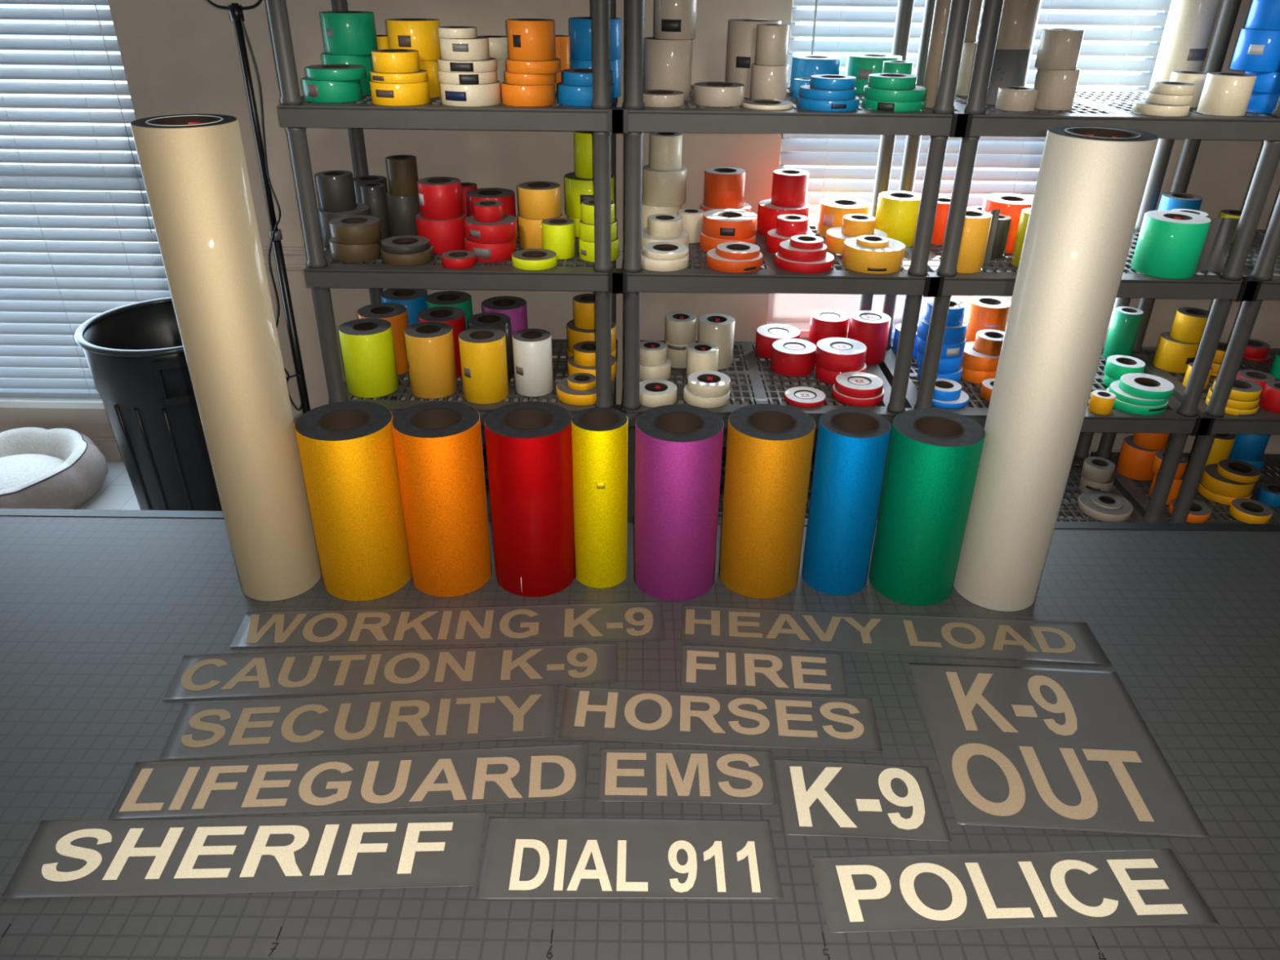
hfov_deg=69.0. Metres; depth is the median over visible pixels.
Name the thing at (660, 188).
tape roll
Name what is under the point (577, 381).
tape roll
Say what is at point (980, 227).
tape roll
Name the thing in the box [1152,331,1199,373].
tape roll
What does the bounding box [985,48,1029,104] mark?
tape roll
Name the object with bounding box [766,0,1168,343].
window
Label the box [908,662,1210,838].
sheet
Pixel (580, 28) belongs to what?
tape roll
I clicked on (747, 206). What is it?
tape roll
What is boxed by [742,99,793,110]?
tape roll
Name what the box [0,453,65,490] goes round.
cushion
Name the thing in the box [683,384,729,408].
tape roll
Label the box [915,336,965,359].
tape roll
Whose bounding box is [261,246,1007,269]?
trim
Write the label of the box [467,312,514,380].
tape roll
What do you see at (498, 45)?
tape roll
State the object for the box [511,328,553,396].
tape roll
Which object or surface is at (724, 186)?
tape roll
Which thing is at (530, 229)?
tape roll
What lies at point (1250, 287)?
clip
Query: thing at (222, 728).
sheet
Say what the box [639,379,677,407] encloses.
tape roll
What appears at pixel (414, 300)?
tape roll
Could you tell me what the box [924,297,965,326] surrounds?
tape roll
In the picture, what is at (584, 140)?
tape roll
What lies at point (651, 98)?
tape roll
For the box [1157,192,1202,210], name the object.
tape roll
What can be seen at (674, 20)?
tape roll
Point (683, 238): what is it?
tape roll
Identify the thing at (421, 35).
tape roll
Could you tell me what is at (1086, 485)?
tape roll
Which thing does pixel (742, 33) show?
tape roll
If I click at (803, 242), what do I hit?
tape roll
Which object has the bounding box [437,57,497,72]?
tape roll
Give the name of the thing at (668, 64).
tape roll
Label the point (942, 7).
tape roll
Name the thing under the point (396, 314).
tape roll
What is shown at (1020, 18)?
tape roll
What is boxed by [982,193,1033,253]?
tape roll
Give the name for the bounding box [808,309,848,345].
tape roll
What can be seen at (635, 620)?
sheet
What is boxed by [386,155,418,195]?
tape roll
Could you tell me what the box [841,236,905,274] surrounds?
tape roll
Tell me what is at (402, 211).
tape roll
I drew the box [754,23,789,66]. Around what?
tape roll
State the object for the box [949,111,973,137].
clip
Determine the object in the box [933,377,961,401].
tape roll
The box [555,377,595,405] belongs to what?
tape roll
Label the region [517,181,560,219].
tape roll
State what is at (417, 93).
tape roll
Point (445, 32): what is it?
tape roll
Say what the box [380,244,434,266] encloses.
tape roll
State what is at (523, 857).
sheet
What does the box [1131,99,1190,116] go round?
tape roll
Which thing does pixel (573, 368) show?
tape roll
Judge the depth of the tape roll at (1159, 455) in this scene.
3.23 m
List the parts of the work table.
edge trim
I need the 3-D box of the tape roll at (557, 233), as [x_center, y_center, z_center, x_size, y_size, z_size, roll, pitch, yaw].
[-0.245,-0.725,2.793,0.099,0.101,0.099,1,29,0]
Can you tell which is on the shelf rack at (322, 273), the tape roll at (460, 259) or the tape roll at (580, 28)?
the tape roll at (460, 259)
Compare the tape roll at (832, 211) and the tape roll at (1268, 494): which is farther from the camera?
the tape roll at (1268, 494)
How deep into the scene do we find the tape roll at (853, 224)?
2.86 m
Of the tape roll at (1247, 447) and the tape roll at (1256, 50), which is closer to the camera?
the tape roll at (1256, 50)
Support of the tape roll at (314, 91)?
on the shelf rack at (322, 273)
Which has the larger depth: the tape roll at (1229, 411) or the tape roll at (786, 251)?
the tape roll at (1229, 411)
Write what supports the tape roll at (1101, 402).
on the shelf rack at (1111, 108)
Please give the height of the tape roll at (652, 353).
0.055 m
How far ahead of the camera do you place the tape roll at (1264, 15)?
2.44 m
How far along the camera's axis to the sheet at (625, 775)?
1.25 m
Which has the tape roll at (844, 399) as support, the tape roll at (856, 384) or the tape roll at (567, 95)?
the tape roll at (856, 384)
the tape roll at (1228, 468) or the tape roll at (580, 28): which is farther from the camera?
the tape roll at (1228, 468)
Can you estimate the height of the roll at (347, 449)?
0.305 m
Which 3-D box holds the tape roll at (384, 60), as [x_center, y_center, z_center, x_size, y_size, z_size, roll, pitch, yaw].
[-0.650,-1.117,2.479,0.122,0.050,0.122,1,29,0]
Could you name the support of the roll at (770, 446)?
on the work table
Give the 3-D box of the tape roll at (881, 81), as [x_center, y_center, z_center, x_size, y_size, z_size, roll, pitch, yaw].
[0.684,-1.082,2.524,0.127,0.029,0.127,1,29,0]
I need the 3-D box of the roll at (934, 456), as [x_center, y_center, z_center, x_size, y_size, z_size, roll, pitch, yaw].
[0.482,0.047,1.580,0.144,0.305,0.144,1,29,0]
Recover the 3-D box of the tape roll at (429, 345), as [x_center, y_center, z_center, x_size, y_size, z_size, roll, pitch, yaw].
[-0.660,-0.380,2.945,0.148,0.203,0.148,1,29,0]
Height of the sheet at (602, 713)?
0.002 m
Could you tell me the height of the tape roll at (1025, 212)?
0.156 m
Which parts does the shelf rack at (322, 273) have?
post, post, post, post, post, post, post, post, post, post, post, post, post, post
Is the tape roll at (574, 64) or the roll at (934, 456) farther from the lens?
the tape roll at (574, 64)
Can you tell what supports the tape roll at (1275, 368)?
on the shelf rack at (1262, 263)
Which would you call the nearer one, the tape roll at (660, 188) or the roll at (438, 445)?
the roll at (438, 445)
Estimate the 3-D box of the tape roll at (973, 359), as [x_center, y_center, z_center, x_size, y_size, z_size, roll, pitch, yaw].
[1.149,-0.414,3.115,0.157,0.048,0.157,1,29,0]
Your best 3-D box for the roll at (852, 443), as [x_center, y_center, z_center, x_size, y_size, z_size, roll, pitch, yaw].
[0.349,0.040,1.590,0.115,0.305,0.115,1,29,0]
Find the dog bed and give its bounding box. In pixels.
[0,426,108,509]
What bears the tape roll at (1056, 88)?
on the shelf rack at (1111, 108)
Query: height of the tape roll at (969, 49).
0.147 m
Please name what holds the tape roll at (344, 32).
on the tape roll at (366, 60)
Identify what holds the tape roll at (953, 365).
on the tape roll at (957, 376)
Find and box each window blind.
[0,0,171,397]
[778,0,1172,214]
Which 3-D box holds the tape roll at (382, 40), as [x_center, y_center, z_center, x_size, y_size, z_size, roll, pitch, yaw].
[-0.770,-1.250,2.782,0.081,0.143,0.081,1,29,0]
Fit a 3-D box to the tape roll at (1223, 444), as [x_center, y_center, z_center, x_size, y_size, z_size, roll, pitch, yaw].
[2.128,-0.121,3.452,0.113,0.119,0.113,1,29,0]
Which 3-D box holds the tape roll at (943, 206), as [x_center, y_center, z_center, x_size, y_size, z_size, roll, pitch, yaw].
[0.968,-0.834,2.991,0.109,0.129,0.109,1,29,0]
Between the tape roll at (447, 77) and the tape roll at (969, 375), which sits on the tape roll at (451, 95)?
the tape roll at (447, 77)
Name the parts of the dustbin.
handle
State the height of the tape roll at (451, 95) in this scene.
0.054 m
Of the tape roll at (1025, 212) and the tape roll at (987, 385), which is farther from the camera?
the tape roll at (987, 385)
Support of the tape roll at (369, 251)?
on the shelf rack at (322, 273)
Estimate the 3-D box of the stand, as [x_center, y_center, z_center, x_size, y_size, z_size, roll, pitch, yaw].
[-1.138,-0.672,2.986,0.199,1.733,0.174,1,29,0]
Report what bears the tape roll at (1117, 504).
on the tape roll at (1085, 504)
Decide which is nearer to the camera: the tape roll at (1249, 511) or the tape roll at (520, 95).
the tape roll at (520, 95)
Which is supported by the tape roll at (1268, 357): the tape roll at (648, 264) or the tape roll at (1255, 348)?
the tape roll at (1255, 348)
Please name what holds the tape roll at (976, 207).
on the shelf rack at (1111, 108)
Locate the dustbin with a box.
[74,297,222,511]
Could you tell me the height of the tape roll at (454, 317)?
0.199 m
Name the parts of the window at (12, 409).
sill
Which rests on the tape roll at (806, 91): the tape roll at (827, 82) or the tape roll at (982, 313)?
the tape roll at (827, 82)
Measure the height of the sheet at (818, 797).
0.002 m
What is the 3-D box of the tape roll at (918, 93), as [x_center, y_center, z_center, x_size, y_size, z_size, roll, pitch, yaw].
[0.695,-1.057,2.538,0.167,0.028,0.167,1,29,0]
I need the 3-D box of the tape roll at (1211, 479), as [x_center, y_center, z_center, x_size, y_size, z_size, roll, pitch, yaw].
[2.095,0.001,3.316,0.162,0.050,0.162,1,29,0]
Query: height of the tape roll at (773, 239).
0.051 m
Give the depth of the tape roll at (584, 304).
3.15 m
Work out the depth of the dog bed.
3.37 m
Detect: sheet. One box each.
[0,811,485,898]
[106,743,585,819]
[158,684,555,759]
[162,643,617,699]
[229,601,665,647]
[475,817,783,898]
[558,685,883,751]
[597,748,777,804]
[680,604,1111,664]
[680,644,847,694]
[774,758,951,841]
[812,848,1218,933]
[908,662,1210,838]
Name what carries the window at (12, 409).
in the wall
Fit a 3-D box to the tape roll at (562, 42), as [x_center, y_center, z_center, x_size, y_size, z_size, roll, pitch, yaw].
[-0.244,-1.245,2.780,0.075,0.150,0.075,1,29,0]
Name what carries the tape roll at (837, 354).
on the tape roll at (827, 376)
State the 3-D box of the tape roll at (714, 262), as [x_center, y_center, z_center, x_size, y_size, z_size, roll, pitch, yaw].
[0.278,-0.648,2.737,0.165,0.033,0.165,1,29,0]
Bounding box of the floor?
[75,459,1279,524]
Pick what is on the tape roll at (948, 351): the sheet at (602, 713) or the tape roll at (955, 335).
the tape roll at (955, 335)
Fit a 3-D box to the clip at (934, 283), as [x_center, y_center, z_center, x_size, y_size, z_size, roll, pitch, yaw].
[0.844,-0.565,2.691,0.051,0.059,0.048,1,29,0]
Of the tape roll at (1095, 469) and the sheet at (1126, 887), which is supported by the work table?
the sheet at (1126, 887)
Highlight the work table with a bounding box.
[0,508,1279,959]
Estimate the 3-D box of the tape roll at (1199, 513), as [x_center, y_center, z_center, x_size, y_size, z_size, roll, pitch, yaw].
[1.895,0.104,3.208,0.124,0.032,0.124,1,29,0]
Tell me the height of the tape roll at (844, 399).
0.025 m
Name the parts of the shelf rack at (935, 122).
post, post, post, post, post, post, post, post, post, post, post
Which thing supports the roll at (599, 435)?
on the work table
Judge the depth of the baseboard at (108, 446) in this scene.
3.66 m
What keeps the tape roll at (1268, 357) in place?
on the shelf rack at (1262, 263)
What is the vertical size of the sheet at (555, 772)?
0.002 m
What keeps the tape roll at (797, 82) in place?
on the shelf rack at (935, 122)
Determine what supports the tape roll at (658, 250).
on the tape roll at (648, 264)
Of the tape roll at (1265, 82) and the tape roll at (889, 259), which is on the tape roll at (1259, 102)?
the tape roll at (1265, 82)
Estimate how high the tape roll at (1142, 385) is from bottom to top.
0.027 m
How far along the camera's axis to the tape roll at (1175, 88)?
2.46 m
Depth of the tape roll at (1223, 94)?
2.48 m
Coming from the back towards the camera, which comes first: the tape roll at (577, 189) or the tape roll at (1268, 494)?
the tape roll at (1268, 494)
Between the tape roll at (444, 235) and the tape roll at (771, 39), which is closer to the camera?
the tape roll at (771, 39)
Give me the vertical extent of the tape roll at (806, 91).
0.025 m
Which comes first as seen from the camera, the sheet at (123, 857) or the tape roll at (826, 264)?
the sheet at (123, 857)
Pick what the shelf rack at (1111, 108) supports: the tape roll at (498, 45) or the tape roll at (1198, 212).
the tape roll at (1198, 212)
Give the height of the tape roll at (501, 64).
0.085 m
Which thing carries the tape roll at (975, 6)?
on the tape roll at (969, 49)
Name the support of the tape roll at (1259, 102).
on the shelf rack at (1111, 108)
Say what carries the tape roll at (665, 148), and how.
on the tape roll at (660, 188)
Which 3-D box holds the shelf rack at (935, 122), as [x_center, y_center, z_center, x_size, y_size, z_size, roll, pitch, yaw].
[0.391,-0.693,2.958,0.879,1.842,0.620,1,29,0]
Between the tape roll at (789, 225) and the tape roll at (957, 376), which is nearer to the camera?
the tape roll at (789, 225)
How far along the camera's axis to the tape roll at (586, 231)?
2.73 m
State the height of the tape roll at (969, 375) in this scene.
0.048 m
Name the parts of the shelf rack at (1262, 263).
post, post, post, post, post, post, post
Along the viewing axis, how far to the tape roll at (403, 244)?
2.71 m
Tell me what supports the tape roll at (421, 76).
on the tape roll at (417, 93)
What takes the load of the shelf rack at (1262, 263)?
on the floor
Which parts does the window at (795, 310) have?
sill, privacy panel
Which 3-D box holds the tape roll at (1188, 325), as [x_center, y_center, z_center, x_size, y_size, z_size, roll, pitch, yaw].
[1.884,-0.529,3.178,0.112,0.092,0.112,1,29,0]
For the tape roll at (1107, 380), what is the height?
0.037 m
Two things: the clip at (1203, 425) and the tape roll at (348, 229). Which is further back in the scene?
the clip at (1203, 425)
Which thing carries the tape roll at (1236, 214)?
on the shelf rack at (1262, 263)
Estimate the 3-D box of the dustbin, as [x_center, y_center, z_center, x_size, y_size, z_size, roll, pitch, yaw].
[-1.533,-0.206,3.199,0.553,0.710,0.553,5,29,7]
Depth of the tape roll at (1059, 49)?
2.49 m
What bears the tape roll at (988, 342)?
on the tape roll at (973, 359)
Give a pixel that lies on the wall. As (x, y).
(178, 56)
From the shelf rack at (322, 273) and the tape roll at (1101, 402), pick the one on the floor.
the shelf rack at (322, 273)
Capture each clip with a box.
[607,106,627,133]
[608,267,626,293]
[613,404,626,414]
[923,271,944,297]
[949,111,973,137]
[1191,411,1215,435]
[1235,275,1262,301]
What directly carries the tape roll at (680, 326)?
on the tape roll at (677, 353)
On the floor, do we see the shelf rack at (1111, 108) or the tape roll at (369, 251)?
the shelf rack at (1111, 108)
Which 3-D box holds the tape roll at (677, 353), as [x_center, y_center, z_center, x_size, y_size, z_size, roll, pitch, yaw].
[0.138,-0.443,3.201,0.104,0.085,0.104,1,29,0]
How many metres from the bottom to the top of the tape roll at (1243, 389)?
0.030 m
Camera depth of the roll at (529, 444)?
1.53 m
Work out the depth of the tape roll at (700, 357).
3.04 m
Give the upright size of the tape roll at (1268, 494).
0.052 m
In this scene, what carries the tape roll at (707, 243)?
on the shelf rack at (935, 122)
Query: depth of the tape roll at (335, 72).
2.48 m
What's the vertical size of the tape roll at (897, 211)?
0.146 m
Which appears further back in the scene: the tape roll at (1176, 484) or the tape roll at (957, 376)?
the tape roll at (1176, 484)
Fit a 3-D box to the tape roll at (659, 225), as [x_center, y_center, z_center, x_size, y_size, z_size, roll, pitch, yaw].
[0.077,-0.789,2.884,0.108,0.048,0.108,1,29,0]
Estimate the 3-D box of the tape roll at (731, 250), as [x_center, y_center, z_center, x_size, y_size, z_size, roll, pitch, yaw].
[0.287,-0.672,2.724,0.127,0.020,0.127,1,29,0]
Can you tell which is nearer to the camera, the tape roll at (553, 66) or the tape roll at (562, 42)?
the tape roll at (553, 66)
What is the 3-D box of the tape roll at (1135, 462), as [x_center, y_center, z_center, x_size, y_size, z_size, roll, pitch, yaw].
[1.856,-0.083,3.454,0.137,0.121,0.137,1,29,0]
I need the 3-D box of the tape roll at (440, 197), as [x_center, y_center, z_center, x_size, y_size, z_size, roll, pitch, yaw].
[-0.601,-0.849,2.802,0.128,0.101,0.128,1,29,0]
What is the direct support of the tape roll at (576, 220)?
on the shelf rack at (322, 273)
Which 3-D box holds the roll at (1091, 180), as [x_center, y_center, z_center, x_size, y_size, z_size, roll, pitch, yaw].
[0.628,-0.143,1.457,0.140,0.760,0.140,1,29,0]
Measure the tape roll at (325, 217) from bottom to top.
0.109 m
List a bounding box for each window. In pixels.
[0,176,143,423]
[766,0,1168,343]
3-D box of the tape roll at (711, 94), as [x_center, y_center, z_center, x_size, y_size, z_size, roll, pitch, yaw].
[0.218,-1.068,2.575,0.141,0.050,0.141,1,29,0]
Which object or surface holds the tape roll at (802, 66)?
on the shelf rack at (935, 122)
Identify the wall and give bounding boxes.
[0,0,1279,451]
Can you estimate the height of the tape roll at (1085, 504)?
0.030 m
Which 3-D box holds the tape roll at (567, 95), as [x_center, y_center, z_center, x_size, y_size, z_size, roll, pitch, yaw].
[-0.149,-1.064,2.559,0.155,0.049,0.156,1,29,0]
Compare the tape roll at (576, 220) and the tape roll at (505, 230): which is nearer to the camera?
the tape roll at (505, 230)
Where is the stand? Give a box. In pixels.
[206,0,310,413]
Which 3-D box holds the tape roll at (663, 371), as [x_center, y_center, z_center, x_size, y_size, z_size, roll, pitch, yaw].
[0.044,-0.373,3.104,0.118,0.054,0.118,1,29,0]
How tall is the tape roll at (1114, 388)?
0.020 m
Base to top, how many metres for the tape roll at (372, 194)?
0.160 m
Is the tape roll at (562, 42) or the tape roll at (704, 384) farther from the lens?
the tape roll at (704, 384)
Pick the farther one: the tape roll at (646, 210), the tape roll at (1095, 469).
the tape roll at (1095, 469)
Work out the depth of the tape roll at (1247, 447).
3.45 m
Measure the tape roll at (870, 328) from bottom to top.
0.151 m
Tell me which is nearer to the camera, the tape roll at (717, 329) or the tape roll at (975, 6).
the tape roll at (975, 6)
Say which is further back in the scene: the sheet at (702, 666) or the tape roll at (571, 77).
the tape roll at (571, 77)
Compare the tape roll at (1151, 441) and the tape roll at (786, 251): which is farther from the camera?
the tape roll at (1151, 441)
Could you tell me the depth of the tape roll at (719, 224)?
2.81 m
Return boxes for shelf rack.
[266,0,617,514]
[622,0,970,519]
[876,0,1279,522]
[1089,0,1279,524]
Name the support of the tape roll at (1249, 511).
on the shelf rack at (1262, 263)
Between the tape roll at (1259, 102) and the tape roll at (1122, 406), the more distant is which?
the tape roll at (1122, 406)
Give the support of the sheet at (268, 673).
on the work table
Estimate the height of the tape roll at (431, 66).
0.098 m
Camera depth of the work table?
1.30 m
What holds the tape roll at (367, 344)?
on the shelf rack at (322, 273)
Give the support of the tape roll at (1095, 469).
on the tape roll at (1086, 485)
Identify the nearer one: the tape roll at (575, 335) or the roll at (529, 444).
the roll at (529, 444)
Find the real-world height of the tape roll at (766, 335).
0.079 m
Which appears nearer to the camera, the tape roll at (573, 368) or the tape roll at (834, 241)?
the tape roll at (834, 241)
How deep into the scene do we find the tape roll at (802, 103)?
2.47 m
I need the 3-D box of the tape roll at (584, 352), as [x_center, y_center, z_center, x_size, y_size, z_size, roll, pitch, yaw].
[-0.165,-0.418,3.078,0.112,0.048,0.112,1,29,0]
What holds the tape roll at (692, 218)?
on the shelf rack at (935, 122)
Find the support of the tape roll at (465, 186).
on the shelf rack at (322, 273)
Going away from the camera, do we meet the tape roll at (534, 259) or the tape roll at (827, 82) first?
the tape roll at (827, 82)
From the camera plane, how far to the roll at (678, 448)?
1.53 m
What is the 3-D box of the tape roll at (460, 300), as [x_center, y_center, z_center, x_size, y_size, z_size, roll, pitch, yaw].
[-0.658,-0.538,3.235,0.156,0.200,0.156,1,29,0]
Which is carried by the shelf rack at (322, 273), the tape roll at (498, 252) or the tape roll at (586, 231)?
the tape roll at (498, 252)
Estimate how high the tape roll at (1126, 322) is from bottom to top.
0.175 m
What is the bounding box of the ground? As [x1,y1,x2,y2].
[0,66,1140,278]
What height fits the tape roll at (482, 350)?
0.201 m
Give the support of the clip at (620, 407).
attached to the shelf rack at (322, 273)
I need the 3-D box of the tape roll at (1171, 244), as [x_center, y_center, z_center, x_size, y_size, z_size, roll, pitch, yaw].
[1.572,-0.679,2.698,0.234,0.157,0.170,18,33,28]
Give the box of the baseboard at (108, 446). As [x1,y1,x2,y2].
[88,436,1279,474]
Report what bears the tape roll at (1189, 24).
on the shelf rack at (1111, 108)
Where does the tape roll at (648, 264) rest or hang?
on the shelf rack at (935, 122)
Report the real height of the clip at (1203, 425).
0.059 m
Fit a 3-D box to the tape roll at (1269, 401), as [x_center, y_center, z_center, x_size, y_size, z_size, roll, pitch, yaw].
[2.013,-0.261,2.932,0.091,0.073,0.091,1,29,0]
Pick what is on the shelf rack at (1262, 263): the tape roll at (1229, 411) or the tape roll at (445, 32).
the tape roll at (1229, 411)
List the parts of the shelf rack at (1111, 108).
post, post, post, post, post, post, post, post, post, post, post, post, post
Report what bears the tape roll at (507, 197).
on the shelf rack at (322, 273)
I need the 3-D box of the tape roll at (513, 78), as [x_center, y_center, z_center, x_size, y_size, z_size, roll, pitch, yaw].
[-0.295,-1.088,2.511,0.138,0.028,0.138,1,29,0]
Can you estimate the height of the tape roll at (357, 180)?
0.158 m
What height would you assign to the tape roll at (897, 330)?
0.086 m
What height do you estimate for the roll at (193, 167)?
0.760 m
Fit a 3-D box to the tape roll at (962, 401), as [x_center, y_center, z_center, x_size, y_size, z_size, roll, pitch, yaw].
[0.974,-0.265,2.971,0.144,0.017,0.144,1,29,0]
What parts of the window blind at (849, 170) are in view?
ladder cord, rail, ladder cord, ladder cord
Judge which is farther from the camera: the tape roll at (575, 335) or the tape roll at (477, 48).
the tape roll at (575, 335)
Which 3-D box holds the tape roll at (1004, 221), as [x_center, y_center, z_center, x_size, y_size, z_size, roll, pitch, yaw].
[1.083,-0.747,2.849,0.081,0.117,0.081,1,29,0]
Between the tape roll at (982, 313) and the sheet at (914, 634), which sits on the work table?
the sheet at (914, 634)
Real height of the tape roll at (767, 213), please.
0.093 m
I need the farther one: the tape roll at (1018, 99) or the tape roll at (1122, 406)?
the tape roll at (1122, 406)
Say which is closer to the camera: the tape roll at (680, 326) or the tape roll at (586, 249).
the tape roll at (586, 249)
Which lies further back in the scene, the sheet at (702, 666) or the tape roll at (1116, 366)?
the tape roll at (1116, 366)
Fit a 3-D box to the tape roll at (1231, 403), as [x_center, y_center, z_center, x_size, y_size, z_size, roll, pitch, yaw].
[1.873,-0.264,2.937,0.140,0.026,0.140,1,29,0]
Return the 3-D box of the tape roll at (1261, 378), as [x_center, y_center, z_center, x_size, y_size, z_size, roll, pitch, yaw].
[2.011,-0.317,3.051,0.107,0.056,0.107,1,29,0]
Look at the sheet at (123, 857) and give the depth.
1.13 m
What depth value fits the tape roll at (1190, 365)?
3.07 m
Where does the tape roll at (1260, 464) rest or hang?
on the shelf rack at (1262, 263)
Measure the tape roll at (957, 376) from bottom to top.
0.045 m
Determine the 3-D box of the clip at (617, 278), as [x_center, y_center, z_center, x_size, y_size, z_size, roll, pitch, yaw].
[-0.064,-0.577,2.688,0.053,0.059,0.048,1,29,0]
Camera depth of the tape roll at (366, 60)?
2.62 m
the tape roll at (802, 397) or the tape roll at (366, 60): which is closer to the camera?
the tape roll at (366, 60)
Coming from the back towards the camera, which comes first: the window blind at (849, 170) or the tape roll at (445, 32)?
the window blind at (849, 170)
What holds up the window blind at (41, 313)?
attached to the window at (12, 409)
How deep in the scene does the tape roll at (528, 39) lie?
2.42 m
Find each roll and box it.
[130,113,321,600]
[294,400,411,600]
[301,76,363,102]
[305,63,366,80]
[315,170,356,212]
[318,203,370,248]
[320,10,377,54]
[320,52,373,95]
[328,215,382,244]
[328,238,381,262]
[337,318,399,397]
[353,175,388,203]
[357,302,408,375]
[360,182,390,239]
[369,69,428,83]
[369,80,430,106]
[371,48,420,73]
[376,35,389,49]
[380,235,430,253]
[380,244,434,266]
[380,288,427,325]
[385,191,420,237]
[386,17,440,60]
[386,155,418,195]
[391,401,492,597]
[404,321,457,399]
[415,212,466,253]
[417,176,463,219]
[417,306,466,377]
[419,59,440,97]
[425,290,472,329]
[437,26,477,38]
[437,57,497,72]
[437,70,497,84]
[439,35,489,60]
[440,80,501,106]
[441,249,475,269]
[458,327,508,404]
[461,182,477,217]
[464,213,517,244]
[464,236,516,262]
[466,187,515,217]
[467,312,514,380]
[473,200,503,222]
[478,35,508,59]
[481,295,528,359]
[484,401,575,597]
[497,59,506,90]
[501,81,555,106]
[504,70,556,85]
[506,18,555,61]
[506,57,560,74]
[511,248,557,270]
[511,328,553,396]
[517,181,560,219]
[518,213,562,248]
[541,217,575,259]
[555,35,570,91]
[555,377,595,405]
[557,81,613,106]
[561,68,613,86]
[564,172,613,218]
[566,319,616,353]
[567,215,581,237]
[567,348,616,359]
[567,373,595,391]
[568,17,621,60]
[568,355,616,380]
[569,57,620,97]
[571,407,627,588]
[573,130,593,178]
[573,293,595,329]
[573,341,595,366]
[578,236,618,262]
[579,218,617,242]
[581,199,614,224]
[633,404,724,600]
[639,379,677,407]
[640,248,688,271]
[640,340,666,366]
[640,357,671,381]
[641,164,687,206]
[641,202,681,229]
[641,227,688,248]
[642,241,688,259]
[643,36,693,100]
[643,89,684,107]
[647,213,682,237]
[648,132,682,170]
[653,0,697,39]
[665,311,696,344]
[665,340,695,368]
[678,208,704,243]
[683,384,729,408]
[685,342,718,380]
[687,370,730,397]
[693,81,745,106]
[697,313,734,369]
[699,202,751,212]
[699,230,755,253]
[702,208,757,239]
[703,166,746,208]
[706,248,763,273]
[715,241,759,259]
[718,404,815,598]
[725,18,781,97]
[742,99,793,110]
[749,63,789,100]
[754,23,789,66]
[755,324,799,359]
[756,199,809,236]
[765,228,814,253]
[769,338,816,376]
[770,168,808,208]
[774,251,834,273]
[776,213,808,237]
[778,240,826,262]
[784,386,826,407]
[789,55,840,93]
[789,234,823,249]
[792,78,810,99]
[796,95,859,111]
[799,84,856,100]
[801,408,891,595]
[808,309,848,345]
[809,74,856,89]
[814,337,866,372]
[814,362,866,384]
[817,196,871,237]
[825,226,888,254]
[831,383,884,406]
[834,371,883,398]
[841,213,875,236]
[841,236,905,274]
[844,53,902,94]
[847,310,890,364]
[856,235,889,247]
[861,97,925,111]
[862,84,927,102]
[867,73,916,89]
[868,408,985,605]
[874,191,921,247]
[881,60,913,75]
[892,323,918,357]
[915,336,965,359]
[915,351,964,373]
[916,314,968,344]
[917,366,963,382]
[923,0,951,107]
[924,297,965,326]
[931,196,951,244]
[931,390,968,408]
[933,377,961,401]
[953,125,1159,611]
[955,41,977,96]
[955,208,999,273]
[961,341,999,371]
[961,364,995,384]
[964,0,982,42]
[964,295,1010,342]
[968,205,982,210]
[973,329,1004,355]
[979,377,995,401]
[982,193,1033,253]
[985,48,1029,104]
[991,213,1011,258]
[995,0,1041,86]
[995,86,1038,111]
[1010,208,1031,266]
[1033,68,1080,110]
[1034,28,1084,70]
[1076,489,1133,522]
[1079,475,1114,492]
[1080,456,1115,483]
[1088,390,1115,414]
[1090,493,1123,509]
[1102,306,1143,359]
[1102,373,1119,386]
[1103,355,1145,380]
[1106,386,1168,415]
[1108,380,1168,406]
[1115,435,1164,480]
[1118,373,1173,399]
[1130,209,1239,279]
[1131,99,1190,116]
[1132,432,1169,449]
[1144,91,1193,105]
[1148,0,1221,91]
[1148,471,1185,504]
[1150,81,1195,95]
[1151,450,1187,479]
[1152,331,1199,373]
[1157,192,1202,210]
[1168,497,1211,523]
[1169,71,1207,107]
[1169,306,1209,343]
[1170,208,1208,217]
[1182,362,1213,390]
[1196,71,1257,116]
[1197,481,1252,505]
[1200,463,1255,497]
[1204,433,1235,466]
[1205,395,1259,416]
[1207,385,1260,408]
[1211,361,1222,373]
[1212,377,1262,400]
[1213,342,1228,363]
[1216,459,1261,483]
[1218,209,1242,242]
[1228,454,1266,471]
[1228,497,1272,524]
[1229,434,1271,461]
[1230,27,1279,71]
[1235,368,1275,397]
[1242,353,1271,361]
[1243,338,1270,358]
[1244,0,1279,30]
[1244,71,1279,93]
[1246,91,1279,114]
[1256,483,1279,507]
[1258,381,1279,413]
[1269,352,1279,378]
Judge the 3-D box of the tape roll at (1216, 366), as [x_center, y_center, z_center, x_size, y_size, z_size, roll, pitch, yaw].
[1.991,-0.401,3.203,0.119,0.037,0.119,1,29,0]
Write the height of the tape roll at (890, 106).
0.025 m
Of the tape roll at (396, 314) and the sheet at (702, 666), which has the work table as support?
the sheet at (702, 666)
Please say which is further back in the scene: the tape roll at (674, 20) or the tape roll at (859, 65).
the tape roll at (859, 65)
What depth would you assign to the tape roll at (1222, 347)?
3.15 m
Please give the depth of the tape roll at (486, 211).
2.71 m
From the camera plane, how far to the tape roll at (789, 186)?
2.99 m

